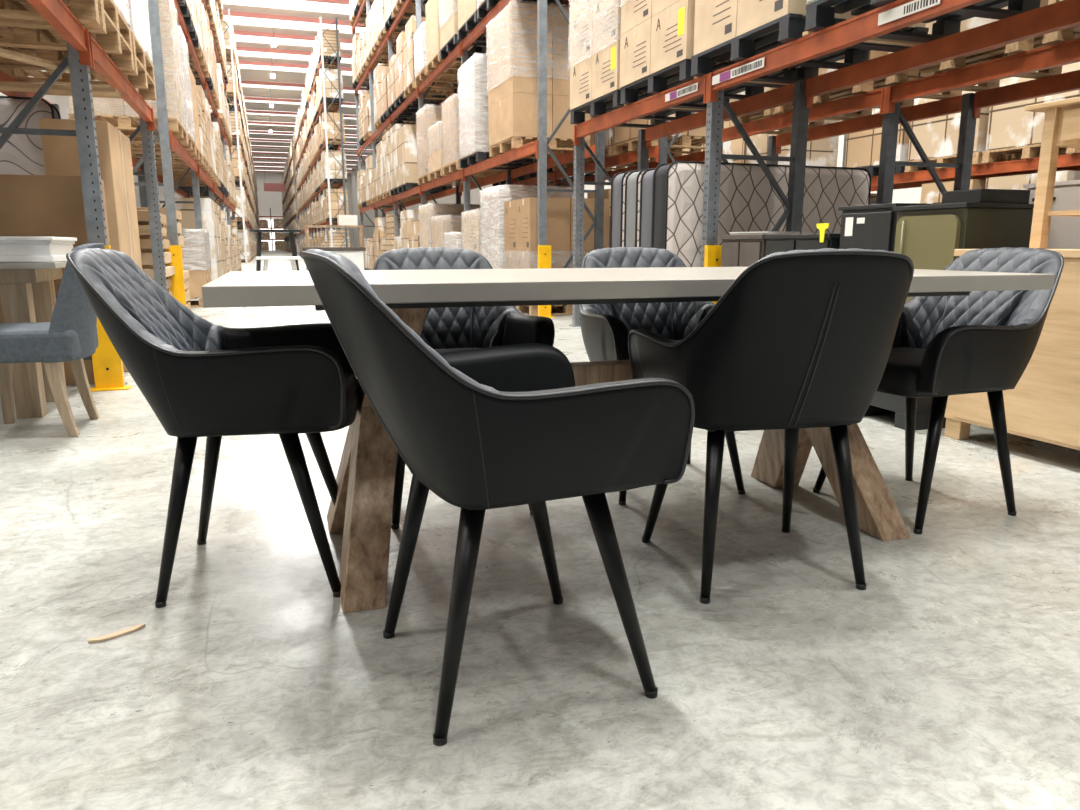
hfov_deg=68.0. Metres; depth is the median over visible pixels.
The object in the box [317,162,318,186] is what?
stack
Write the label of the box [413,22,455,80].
stack
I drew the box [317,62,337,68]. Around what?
pallet
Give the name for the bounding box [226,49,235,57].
pallet
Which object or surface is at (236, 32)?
trim
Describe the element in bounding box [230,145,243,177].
stack
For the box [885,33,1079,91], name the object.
pallet
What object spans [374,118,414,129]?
pallet
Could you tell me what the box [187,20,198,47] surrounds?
pallet
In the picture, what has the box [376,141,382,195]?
stack
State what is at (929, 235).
base cabinet
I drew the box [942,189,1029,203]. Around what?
storage box
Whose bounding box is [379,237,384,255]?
stack
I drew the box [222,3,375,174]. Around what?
ceiling
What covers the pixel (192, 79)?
stack
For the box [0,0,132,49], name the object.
pallet
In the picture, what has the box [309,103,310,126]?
stack
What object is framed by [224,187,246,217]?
stack
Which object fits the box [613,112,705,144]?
stack
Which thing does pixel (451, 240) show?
stack
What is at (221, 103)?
stack
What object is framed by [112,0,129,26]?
stack
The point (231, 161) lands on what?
stack
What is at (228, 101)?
pallet
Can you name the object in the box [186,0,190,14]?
stack
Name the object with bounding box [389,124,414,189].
stack
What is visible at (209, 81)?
pallet
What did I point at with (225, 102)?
stack
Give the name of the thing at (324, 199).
stack
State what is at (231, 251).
stack
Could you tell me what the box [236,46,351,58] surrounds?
trim
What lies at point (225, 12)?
trim
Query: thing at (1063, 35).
pallet
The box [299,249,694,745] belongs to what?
armchair
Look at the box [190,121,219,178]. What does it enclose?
stack
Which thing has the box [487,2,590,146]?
stack
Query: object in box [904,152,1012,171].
pallet
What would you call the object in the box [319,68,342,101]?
stack
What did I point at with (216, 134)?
stack
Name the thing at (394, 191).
pallet
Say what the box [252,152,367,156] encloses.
trim
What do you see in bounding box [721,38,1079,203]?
rack
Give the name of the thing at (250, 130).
window
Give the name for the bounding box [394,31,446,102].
stack
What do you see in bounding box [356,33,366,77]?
stack
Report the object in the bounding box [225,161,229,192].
stack
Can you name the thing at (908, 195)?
wall
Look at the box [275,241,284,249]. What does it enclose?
stack
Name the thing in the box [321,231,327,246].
stack
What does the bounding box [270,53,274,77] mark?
lamp
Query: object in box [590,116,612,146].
stack
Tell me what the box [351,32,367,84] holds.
stack
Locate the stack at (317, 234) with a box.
[316,233,318,246]
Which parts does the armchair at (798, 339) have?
leg, leg, frame, leg, leg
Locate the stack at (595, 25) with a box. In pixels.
[570,0,644,110]
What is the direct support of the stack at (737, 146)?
on the pallet
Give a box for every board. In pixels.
[0,48,69,73]
[0,81,120,96]
[0,237,76,261]
[624,105,705,110]
[694,77,788,84]
[802,31,922,46]
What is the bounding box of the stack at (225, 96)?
[220,96,230,136]
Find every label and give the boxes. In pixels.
[665,82,697,101]
[712,57,764,84]
[878,0,939,25]
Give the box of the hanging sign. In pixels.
[263,157,284,191]
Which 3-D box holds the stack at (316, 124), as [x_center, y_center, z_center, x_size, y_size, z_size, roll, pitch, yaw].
[-11.557,-14.382,43.238,1.000,1.300,1.060,-4,12,-18]
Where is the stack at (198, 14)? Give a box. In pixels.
[195,0,203,54]
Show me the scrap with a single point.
(140, 626)
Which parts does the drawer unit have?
drawer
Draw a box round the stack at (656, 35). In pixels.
[620,0,800,88]
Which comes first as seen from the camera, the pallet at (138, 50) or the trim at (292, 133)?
the pallet at (138, 50)
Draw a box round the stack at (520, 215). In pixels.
[504,197,609,268]
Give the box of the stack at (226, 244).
[222,221,229,272]
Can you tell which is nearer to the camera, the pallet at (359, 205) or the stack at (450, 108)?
the stack at (450, 108)
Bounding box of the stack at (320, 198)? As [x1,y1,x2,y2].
[319,198,320,220]
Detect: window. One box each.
[222,0,349,14]
[223,15,365,33]
[234,35,351,49]
[237,50,351,62]
[239,64,351,74]
[241,84,361,92]
[244,100,355,106]
[246,110,355,118]
[249,121,356,128]
[250,130,356,137]
[250,138,356,144]
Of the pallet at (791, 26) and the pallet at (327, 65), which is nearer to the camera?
the pallet at (791, 26)
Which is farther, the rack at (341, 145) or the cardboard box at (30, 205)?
the rack at (341, 145)
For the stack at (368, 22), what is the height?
1.000 m
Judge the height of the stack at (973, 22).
1.200 m
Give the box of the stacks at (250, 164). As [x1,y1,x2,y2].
[239,91,259,257]
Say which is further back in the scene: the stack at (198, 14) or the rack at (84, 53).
the stack at (198, 14)
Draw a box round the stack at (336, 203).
[325,189,348,218]
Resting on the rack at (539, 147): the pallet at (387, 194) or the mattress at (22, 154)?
the pallet at (387, 194)
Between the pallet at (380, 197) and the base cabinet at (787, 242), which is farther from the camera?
the pallet at (380, 197)
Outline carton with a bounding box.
[337,215,357,224]
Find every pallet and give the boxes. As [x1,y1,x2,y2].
[0,0,99,24]
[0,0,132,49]
[0,0,134,70]
[0,32,154,82]
[0,46,156,100]
[68,113,187,143]
[122,132,195,154]
[130,144,202,162]
[135,154,208,170]
[156,163,212,176]
[158,170,216,181]
[173,176,220,186]
[175,180,223,189]
[177,0,191,26]
[179,184,225,193]
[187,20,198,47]
[187,297,202,306]
[188,43,204,63]
[189,57,208,77]
[189,188,228,196]
[192,192,230,198]
[195,71,213,90]
[205,0,209,6]
[206,85,216,100]
[206,96,219,109]
[207,5,212,21]
[211,18,216,35]
[211,113,224,124]
[214,31,219,47]
[214,197,233,203]
[217,44,221,57]
[219,6,222,19]
[220,57,223,67]
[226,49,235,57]
[226,92,238,99]
[227,97,238,103]
[228,105,240,111]
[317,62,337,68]
[317,105,335,111]
[318,55,341,64]
[319,103,337,108]
[319,144,338,149]
[320,97,342,104]
[322,138,344,144]
[324,178,346,182]
[350,12,366,27]
[353,78,373,89]
[354,2,371,16]
[357,70,373,82]
[358,203,386,208]
[359,136,379,145]
[361,61,388,74]
[362,201,391,207]
[364,131,385,140]
[366,51,396,64]
[366,199,402,205]
[371,40,396,55]
[372,196,409,203]
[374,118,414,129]
[377,27,403,45]
[377,194,414,201]
[380,110,416,123]
[383,191,420,198]
[385,12,425,31]
[388,101,433,115]
[390,187,436,195]
[392,0,425,18]
[395,92,445,107]
[398,183,451,192]
[401,0,427,3]
[404,81,453,99]
[415,67,457,88]
[418,173,475,185]
[426,52,460,75]
[429,167,492,181]
[440,34,487,60]
[442,161,513,175]
[457,10,488,42]
[460,152,537,169]
[477,0,563,19]
[489,136,589,158]
[492,177,551,186]
[515,172,573,183]
[516,305,572,315]
[528,165,594,178]
[552,156,633,171]
[570,89,706,127]
[585,146,671,165]
[612,136,705,157]
[620,59,796,109]
[691,13,928,83]
[722,103,854,134]
[774,77,961,117]
[805,0,1040,42]
[852,165,926,176]
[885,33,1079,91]
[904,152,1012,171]
[981,144,1079,162]
[1042,25,1079,44]
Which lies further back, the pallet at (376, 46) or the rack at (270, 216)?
the rack at (270, 216)
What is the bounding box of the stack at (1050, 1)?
[1048,0,1062,4]
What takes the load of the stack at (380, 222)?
on the pallet
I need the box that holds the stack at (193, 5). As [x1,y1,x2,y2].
[190,0,197,36]
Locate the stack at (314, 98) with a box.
[313,97,318,119]
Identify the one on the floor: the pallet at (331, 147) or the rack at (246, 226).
the rack at (246, 226)
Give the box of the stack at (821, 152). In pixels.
[747,120,839,168]
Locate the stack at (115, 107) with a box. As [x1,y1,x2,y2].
[69,0,185,130]
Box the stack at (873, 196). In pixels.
[870,193,876,204]
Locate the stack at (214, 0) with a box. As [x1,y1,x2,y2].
[214,0,218,39]
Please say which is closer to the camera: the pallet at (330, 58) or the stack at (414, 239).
the stack at (414, 239)
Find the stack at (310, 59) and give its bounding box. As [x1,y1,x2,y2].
[309,59,315,88]
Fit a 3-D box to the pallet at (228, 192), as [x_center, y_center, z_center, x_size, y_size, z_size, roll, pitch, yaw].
[-8.357,-5.284,20.186,1.000,0.130,1.140,-4,12,-18]
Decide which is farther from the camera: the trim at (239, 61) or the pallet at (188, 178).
the trim at (239, 61)
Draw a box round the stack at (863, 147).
[845,108,910,167]
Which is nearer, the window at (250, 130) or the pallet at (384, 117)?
the pallet at (384, 117)
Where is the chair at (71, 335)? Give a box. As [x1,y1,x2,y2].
[0,243,104,436]
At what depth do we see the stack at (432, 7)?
13.67 m
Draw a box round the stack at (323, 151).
[322,151,323,180]
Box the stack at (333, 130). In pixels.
[321,112,344,140]
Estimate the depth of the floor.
1.72 m
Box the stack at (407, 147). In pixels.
[397,125,417,186]
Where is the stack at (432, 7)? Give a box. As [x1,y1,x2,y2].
[425,0,460,66]
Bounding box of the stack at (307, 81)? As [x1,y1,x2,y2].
[306,72,316,97]
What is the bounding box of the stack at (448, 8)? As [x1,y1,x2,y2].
[439,0,487,51]
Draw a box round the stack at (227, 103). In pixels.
[227,103,231,139]
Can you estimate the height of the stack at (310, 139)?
1.300 m
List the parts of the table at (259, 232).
leg, leg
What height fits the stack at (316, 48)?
0.750 m
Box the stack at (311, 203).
[311,203,312,224]
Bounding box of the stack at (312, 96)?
[311,96,317,121]
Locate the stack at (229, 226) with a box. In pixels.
[228,225,235,270]
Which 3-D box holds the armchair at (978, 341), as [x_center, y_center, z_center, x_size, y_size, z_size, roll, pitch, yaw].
[1.265,-0.085,2.567,0.626,0.824,0.562,-5,12,-22]
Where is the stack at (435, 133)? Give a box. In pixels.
[428,122,443,172]
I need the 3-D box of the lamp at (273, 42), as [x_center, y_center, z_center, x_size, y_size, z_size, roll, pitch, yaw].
[-14.537,-20.404,43.661,0.320,1.385,1.240,-4,12,-18]
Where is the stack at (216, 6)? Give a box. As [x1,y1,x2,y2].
[215,2,223,60]
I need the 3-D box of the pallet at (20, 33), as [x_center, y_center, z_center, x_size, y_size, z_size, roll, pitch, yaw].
[-3.074,-2.218,4.798,1.000,0.130,1.140,-4,12,-18]
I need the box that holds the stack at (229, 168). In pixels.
[214,145,233,198]
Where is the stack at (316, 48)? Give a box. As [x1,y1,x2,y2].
[316,48,336,65]
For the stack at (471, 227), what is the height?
1.220 m
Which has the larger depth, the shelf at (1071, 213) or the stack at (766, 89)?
the stack at (766, 89)
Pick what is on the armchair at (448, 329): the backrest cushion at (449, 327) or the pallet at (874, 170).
the backrest cushion at (449, 327)
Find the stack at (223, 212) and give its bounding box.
[221,210,231,270]
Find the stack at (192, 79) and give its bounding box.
[131,68,200,151]
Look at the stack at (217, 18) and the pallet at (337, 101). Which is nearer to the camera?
the stack at (217, 18)
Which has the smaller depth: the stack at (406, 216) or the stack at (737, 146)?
the stack at (737, 146)
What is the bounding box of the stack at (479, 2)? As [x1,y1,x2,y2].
[476,0,553,8]
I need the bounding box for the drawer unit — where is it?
[838,203,932,251]
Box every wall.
[0,70,180,206]
[181,173,353,246]
[351,135,921,246]
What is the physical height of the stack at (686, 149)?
1.300 m
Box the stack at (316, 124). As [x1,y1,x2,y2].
[315,124,334,151]
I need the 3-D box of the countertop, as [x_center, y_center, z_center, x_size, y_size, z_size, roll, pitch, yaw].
[-3.437,-2.602,13.363,0.980,0.060,0.600,-4,12,-18]
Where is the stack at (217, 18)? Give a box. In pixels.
[217,18,220,47]
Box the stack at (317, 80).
[316,76,336,109]
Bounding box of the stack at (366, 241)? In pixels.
[364,238,369,268]
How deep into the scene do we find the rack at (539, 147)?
11.62 m
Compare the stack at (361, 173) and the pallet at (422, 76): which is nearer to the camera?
the pallet at (422, 76)
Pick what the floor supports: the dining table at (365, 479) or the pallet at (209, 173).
the dining table at (365, 479)
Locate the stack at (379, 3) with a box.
[376,0,403,38]
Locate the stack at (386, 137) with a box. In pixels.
[382,131,390,192]
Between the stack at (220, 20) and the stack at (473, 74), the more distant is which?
the stack at (220, 20)
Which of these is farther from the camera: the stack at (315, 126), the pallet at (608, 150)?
the stack at (315, 126)
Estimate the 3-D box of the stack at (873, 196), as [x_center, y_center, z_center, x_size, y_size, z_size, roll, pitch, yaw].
[4.532,-2.502,12.405,1.000,1.450,1.080,-4,12,-18]
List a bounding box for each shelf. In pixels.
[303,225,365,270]
[1025,97,1079,248]
[1047,210,1079,216]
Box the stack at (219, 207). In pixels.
[218,205,226,273]
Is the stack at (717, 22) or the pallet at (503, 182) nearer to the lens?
the stack at (717, 22)
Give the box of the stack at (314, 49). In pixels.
[313,43,315,72]
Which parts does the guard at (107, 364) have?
foot plate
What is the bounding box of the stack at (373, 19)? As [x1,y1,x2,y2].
[370,0,395,47]
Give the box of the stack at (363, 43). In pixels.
[360,34,381,67]
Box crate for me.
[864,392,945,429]
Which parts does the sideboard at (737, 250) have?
door, door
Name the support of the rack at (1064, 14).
on the floor
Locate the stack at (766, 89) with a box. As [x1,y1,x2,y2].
[730,87,775,102]
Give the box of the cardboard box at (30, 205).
[0,174,109,385]
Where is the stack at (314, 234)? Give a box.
[313,233,315,246]
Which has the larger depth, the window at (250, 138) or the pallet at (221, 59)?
the window at (250, 138)
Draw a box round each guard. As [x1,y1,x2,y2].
[90,245,131,391]
[166,245,185,305]
[538,245,555,317]
[704,245,721,303]
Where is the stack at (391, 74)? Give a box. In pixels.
[387,54,432,109]
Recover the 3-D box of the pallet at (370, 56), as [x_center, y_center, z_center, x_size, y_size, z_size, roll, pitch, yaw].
[-4.119,-9.344,21.628,1.000,0.130,1.140,-4,12,-18]
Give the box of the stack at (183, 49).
[128,25,194,142]
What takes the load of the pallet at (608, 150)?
on the rack at (660, 151)
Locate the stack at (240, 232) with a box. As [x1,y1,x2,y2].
[237,229,249,259]
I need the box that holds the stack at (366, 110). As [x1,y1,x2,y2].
[363,94,390,134]
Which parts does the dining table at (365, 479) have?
leg, leg, mounting plate, rail, leg, leg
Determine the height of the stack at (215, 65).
1.300 m
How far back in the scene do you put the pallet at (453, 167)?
13.23 m
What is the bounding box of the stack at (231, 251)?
[229,237,233,270]
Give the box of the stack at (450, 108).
[442,94,459,165]
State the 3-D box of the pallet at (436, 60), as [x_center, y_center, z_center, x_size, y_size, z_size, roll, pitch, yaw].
[-1.387,-5.937,13.999,1.000,0.130,1.140,-4,12,-18]
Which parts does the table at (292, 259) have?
leg, leg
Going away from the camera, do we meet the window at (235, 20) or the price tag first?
the price tag
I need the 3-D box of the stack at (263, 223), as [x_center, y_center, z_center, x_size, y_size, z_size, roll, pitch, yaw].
[-47.398,-30.842,136.198,2.200,1.300,0.950,-4,12,-18]
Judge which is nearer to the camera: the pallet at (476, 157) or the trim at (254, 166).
the pallet at (476, 157)
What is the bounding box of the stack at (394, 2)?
[392,0,424,9]
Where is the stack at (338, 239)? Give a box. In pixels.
[327,230,349,246]
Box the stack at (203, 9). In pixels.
[192,3,212,81]
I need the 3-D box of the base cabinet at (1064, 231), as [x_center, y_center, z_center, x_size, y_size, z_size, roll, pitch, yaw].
[2.811,-0.399,3.382,0.530,1.120,1.470,-4,12,-18]
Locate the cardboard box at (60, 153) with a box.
[39,118,141,371]
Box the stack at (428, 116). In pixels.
[417,105,442,177]
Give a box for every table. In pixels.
[0,261,66,418]
[201,267,1054,612]
[250,229,300,270]
[256,256,302,270]
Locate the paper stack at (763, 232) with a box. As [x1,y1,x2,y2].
[729,231,799,234]
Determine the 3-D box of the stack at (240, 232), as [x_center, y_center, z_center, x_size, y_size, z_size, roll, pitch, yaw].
[-14.855,-7.886,39.425,1.000,1.450,1.060,-4,12,-18]
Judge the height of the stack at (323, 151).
1.380 m
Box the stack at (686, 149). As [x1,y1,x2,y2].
[682,144,704,163]
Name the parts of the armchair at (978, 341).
leg, leg, seat, leg, frame, leg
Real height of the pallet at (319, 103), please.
0.130 m
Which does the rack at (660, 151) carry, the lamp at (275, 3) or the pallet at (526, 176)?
the pallet at (526, 176)
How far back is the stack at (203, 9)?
15.12 m
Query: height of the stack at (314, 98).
1.000 m
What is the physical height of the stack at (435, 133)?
0.770 m
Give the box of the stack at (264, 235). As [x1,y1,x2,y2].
[261,233,269,238]
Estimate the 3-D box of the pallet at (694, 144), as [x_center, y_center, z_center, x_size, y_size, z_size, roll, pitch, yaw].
[1.610,-3.311,10.287,1.000,0.130,1.140,-4,12,-18]
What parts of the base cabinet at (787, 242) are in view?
door, door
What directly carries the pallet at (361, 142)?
on the rack at (539, 147)
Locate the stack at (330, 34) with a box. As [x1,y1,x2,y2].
[317,28,340,60]
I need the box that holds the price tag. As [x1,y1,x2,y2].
[816,223,829,241]
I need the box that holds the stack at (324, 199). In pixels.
[324,199,325,218]
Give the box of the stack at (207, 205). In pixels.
[159,197,220,280]
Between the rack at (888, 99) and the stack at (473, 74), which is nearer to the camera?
the rack at (888, 99)
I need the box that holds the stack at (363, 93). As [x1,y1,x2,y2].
[358,90,377,140]
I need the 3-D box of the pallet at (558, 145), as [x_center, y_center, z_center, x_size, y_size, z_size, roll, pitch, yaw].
[-0.029,-3.345,10.455,1.000,0.130,1.140,-4,12,-18]
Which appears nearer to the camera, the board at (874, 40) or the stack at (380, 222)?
the board at (874, 40)
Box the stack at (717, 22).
[693,0,925,56]
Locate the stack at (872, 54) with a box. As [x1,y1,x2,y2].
[818,50,934,78]
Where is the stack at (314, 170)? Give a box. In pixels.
[312,169,315,191]
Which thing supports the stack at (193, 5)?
on the pallet at (192, 32)
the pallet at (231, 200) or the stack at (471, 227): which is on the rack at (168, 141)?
the pallet at (231, 200)
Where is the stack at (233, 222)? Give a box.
[227,220,240,267]
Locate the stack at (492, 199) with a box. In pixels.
[479,185,572,268]
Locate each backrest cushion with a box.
[70,248,226,350]
[305,249,499,392]
[376,247,517,348]
[582,247,713,339]
[760,248,899,259]
[899,247,1060,348]
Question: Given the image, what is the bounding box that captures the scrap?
[88,624,145,643]
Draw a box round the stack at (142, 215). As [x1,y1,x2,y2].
[137,210,174,295]
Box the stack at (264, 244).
[261,241,268,249]
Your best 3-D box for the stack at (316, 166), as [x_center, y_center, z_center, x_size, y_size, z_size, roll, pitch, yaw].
[-11.940,-12.742,44.731,1.000,1.200,1.060,-4,12,-18]
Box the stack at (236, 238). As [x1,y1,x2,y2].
[236,238,239,268]
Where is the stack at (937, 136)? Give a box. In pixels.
[908,85,989,160]
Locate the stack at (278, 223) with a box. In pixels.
[273,218,283,227]
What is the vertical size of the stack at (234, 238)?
0.900 m
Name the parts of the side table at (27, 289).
leg, leg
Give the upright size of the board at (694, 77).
0.020 m
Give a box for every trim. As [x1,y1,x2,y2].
[223,10,363,25]
[234,30,352,43]
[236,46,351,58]
[238,60,351,71]
[241,80,369,90]
[244,97,355,105]
[246,110,355,117]
[247,121,356,127]
[249,130,356,136]
[250,139,371,144]
[251,146,371,151]
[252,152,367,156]
[253,157,365,161]
[254,162,357,166]
[254,166,355,170]
[255,170,350,173]
[301,0,349,4]
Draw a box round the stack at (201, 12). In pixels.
[189,0,207,68]
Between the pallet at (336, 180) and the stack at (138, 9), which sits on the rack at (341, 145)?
the pallet at (336, 180)
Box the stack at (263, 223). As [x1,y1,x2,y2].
[259,220,267,227]
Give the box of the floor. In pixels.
[0,250,1079,809]
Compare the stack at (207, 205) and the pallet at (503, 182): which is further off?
the pallet at (503, 182)
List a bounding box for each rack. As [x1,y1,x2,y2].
[0,0,167,385]
[132,0,234,244]
[222,9,254,262]
[249,138,258,239]
[259,208,284,249]
[281,135,303,252]
[294,16,347,246]
[352,0,604,269]
[505,112,723,187]
[569,0,1079,326]
[629,134,1079,204]
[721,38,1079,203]
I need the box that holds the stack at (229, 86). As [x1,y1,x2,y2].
[226,62,237,95]
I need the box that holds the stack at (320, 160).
[319,160,320,184]
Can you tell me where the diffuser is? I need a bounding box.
[271,41,276,46]
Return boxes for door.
[259,219,283,249]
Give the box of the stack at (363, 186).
[361,176,365,202]
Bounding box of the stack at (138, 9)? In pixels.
[0,0,152,63]
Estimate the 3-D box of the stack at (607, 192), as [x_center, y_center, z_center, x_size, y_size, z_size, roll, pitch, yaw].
[1.231,-2.347,11.631,1.000,1.450,1.060,-4,12,-18]
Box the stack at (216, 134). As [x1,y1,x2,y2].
[177,129,222,182]
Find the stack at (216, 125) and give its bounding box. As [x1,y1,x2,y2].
[182,122,225,187]
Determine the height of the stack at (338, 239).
1.450 m
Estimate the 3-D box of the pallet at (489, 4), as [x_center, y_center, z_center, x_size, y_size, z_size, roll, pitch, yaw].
[-0.205,-5.249,10.544,1.000,0.130,1.140,-4,12,-18]
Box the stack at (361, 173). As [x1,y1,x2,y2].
[357,170,364,203]
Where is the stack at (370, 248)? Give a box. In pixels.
[368,238,373,269]
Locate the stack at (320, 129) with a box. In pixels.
[318,123,340,146]
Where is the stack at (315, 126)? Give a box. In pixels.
[314,126,315,152]
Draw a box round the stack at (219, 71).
[216,63,226,124]
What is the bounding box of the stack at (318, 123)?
[317,123,333,147]
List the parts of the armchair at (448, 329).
leg, seat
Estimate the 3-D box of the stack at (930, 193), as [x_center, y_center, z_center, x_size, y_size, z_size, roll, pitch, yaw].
[5.330,-2.036,10.070,1.000,1.450,1.060,-4,12,-18]
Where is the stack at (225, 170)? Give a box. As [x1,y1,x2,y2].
[223,156,227,189]
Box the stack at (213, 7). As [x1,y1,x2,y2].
[212,0,215,26]
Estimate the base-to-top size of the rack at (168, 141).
11.200 m
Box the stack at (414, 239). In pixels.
[409,220,420,247]
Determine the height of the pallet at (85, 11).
0.130 m
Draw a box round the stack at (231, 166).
[217,166,234,200]
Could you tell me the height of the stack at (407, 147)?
1.200 m
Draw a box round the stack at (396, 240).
[393,236,399,248]
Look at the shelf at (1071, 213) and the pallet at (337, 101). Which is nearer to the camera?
the shelf at (1071, 213)
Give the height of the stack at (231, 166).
1.000 m
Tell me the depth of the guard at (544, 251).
9.25 m
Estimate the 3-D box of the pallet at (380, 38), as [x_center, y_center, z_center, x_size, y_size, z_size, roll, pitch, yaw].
[-3.358,-8.901,19.404,1.000,0.130,1.140,-4,12,-18]
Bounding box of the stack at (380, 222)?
[373,217,385,264]
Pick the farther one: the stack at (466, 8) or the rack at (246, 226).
the rack at (246, 226)
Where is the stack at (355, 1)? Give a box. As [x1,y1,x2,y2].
[353,0,373,10]
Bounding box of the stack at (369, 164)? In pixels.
[365,155,376,200]
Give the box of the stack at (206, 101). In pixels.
[156,98,215,172]
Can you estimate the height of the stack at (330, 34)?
1.200 m
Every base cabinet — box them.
[764,234,839,255]
[892,202,1033,302]
[1023,180,1079,248]
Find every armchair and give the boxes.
[66,248,359,607]
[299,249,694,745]
[373,247,554,528]
[579,247,744,504]
[628,248,913,603]
[813,247,1063,533]
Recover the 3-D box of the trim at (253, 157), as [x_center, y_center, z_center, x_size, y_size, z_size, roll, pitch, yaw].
[-38.184,-34.576,112.411,27.000,0.220,0.140,-4,12,-18]
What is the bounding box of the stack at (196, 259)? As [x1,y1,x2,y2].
[180,229,211,296]
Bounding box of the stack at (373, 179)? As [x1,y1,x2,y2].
[371,168,376,197]
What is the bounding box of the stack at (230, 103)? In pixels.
[228,90,240,108]
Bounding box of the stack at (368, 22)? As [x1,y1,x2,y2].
[365,10,387,59]
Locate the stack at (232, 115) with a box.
[229,112,240,136]
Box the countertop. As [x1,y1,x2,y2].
[303,247,365,250]
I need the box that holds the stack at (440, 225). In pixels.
[431,216,461,247]
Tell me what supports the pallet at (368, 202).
on the rack at (539, 147)
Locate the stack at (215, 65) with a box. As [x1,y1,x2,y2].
[210,30,218,100]
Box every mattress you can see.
[0,96,60,174]
[610,170,640,247]
[624,168,655,246]
[639,167,659,247]
[651,161,870,266]
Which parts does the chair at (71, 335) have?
leg, seat, leg, backrest, leg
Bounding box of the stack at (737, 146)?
[722,120,747,164]
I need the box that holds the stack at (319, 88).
[318,88,338,105]
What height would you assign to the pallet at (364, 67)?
0.130 m
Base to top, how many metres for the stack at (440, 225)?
1.220 m
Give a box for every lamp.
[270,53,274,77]
[271,20,276,46]
[272,0,278,6]
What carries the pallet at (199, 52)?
on the rack at (168, 141)
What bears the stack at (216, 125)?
on the pallet
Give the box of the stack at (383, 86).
[379,66,418,118]
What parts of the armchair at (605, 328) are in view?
leg, leg, leg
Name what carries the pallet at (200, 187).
on the rack at (168, 141)
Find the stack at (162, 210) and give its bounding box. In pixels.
[136,207,190,309]
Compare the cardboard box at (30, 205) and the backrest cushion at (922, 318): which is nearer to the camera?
the backrest cushion at (922, 318)
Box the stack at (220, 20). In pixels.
[220,20,225,69]
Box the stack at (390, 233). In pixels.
[385,214,400,251]
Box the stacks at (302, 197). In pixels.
[281,87,318,253]
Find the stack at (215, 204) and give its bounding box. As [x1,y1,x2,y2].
[214,202,223,275]
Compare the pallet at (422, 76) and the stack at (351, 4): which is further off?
the stack at (351, 4)
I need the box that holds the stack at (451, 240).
[443,231,462,248]
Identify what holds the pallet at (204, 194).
on the rack at (168, 141)
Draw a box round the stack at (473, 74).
[458,52,499,158]
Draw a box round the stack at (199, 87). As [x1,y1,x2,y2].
[161,85,211,167]
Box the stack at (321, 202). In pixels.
[320,195,325,220]
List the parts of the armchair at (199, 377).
leg, leg, frame, seat, leg, leg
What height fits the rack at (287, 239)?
11.200 m
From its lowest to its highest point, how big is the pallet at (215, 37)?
0.130 m
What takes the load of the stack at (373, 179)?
on the pallet at (374, 200)
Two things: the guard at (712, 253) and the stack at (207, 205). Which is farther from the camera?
the stack at (207, 205)
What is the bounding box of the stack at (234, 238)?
[234,238,238,270]
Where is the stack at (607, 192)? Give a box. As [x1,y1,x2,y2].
[587,189,610,247]
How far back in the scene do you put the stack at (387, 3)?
18.00 m
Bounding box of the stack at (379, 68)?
[373,63,415,124]
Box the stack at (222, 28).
[222,28,227,78]
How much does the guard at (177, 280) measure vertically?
0.830 m
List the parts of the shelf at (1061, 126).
leg, drawer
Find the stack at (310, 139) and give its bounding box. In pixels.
[310,139,311,162]
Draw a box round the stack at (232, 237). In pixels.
[232,237,236,270]
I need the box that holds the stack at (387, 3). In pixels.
[384,0,425,24]
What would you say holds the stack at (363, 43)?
on the pallet at (364, 67)
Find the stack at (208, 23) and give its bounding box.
[196,11,215,90]
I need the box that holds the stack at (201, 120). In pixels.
[156,87,207,161]
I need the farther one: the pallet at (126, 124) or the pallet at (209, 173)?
the pallet at (209, 173)
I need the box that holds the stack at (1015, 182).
[985,170,1079,189]
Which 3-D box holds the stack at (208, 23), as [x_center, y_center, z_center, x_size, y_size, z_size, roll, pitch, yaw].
[-7.179,-7.154,16.232,1.000,1.380,1.060,-4,12,-18]
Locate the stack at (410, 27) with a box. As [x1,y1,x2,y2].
[403,15,452,92]
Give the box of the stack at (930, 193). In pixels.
[920,179,985,203]
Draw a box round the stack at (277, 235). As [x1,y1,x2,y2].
[275,233,284,238]
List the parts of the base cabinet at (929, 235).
handle, door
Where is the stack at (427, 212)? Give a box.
[419,204,479,247]
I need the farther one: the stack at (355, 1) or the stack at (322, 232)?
the stack at (322, 232)
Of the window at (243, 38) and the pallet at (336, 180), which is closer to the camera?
the pallet at (336, 180)
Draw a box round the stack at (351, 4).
[349,0,366,21]
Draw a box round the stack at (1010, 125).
[985,62,1079,150]
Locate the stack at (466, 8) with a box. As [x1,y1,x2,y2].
[458,0,487,29]
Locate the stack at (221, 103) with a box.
[209,80,224,118]
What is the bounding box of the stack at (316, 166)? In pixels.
[316,166,333,188]
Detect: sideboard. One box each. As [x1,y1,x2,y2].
[719,234,784,266]
[944,249,1079,449]
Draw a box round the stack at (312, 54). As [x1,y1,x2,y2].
[310,53,313,83]
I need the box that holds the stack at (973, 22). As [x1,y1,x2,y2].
[888,0,1079,53]
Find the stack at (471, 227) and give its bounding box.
[462,210,481,254]
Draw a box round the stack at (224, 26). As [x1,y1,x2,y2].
[222,20,234,53]
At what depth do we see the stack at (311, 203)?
51.51 m
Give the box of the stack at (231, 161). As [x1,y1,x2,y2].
[231,161,236,202]
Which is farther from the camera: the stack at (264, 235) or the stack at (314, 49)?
the stack at (264, 235)
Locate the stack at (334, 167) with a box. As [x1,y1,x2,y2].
[323,150,346,180]
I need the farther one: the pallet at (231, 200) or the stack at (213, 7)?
the pallet at (231, 200)
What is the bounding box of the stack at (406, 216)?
[400,210,419,248]
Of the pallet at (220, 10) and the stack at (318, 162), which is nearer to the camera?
the pallet at (220, 10)
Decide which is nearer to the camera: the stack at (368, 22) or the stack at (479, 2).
the stack at (479, 2)
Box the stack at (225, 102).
[225,102,228,130]

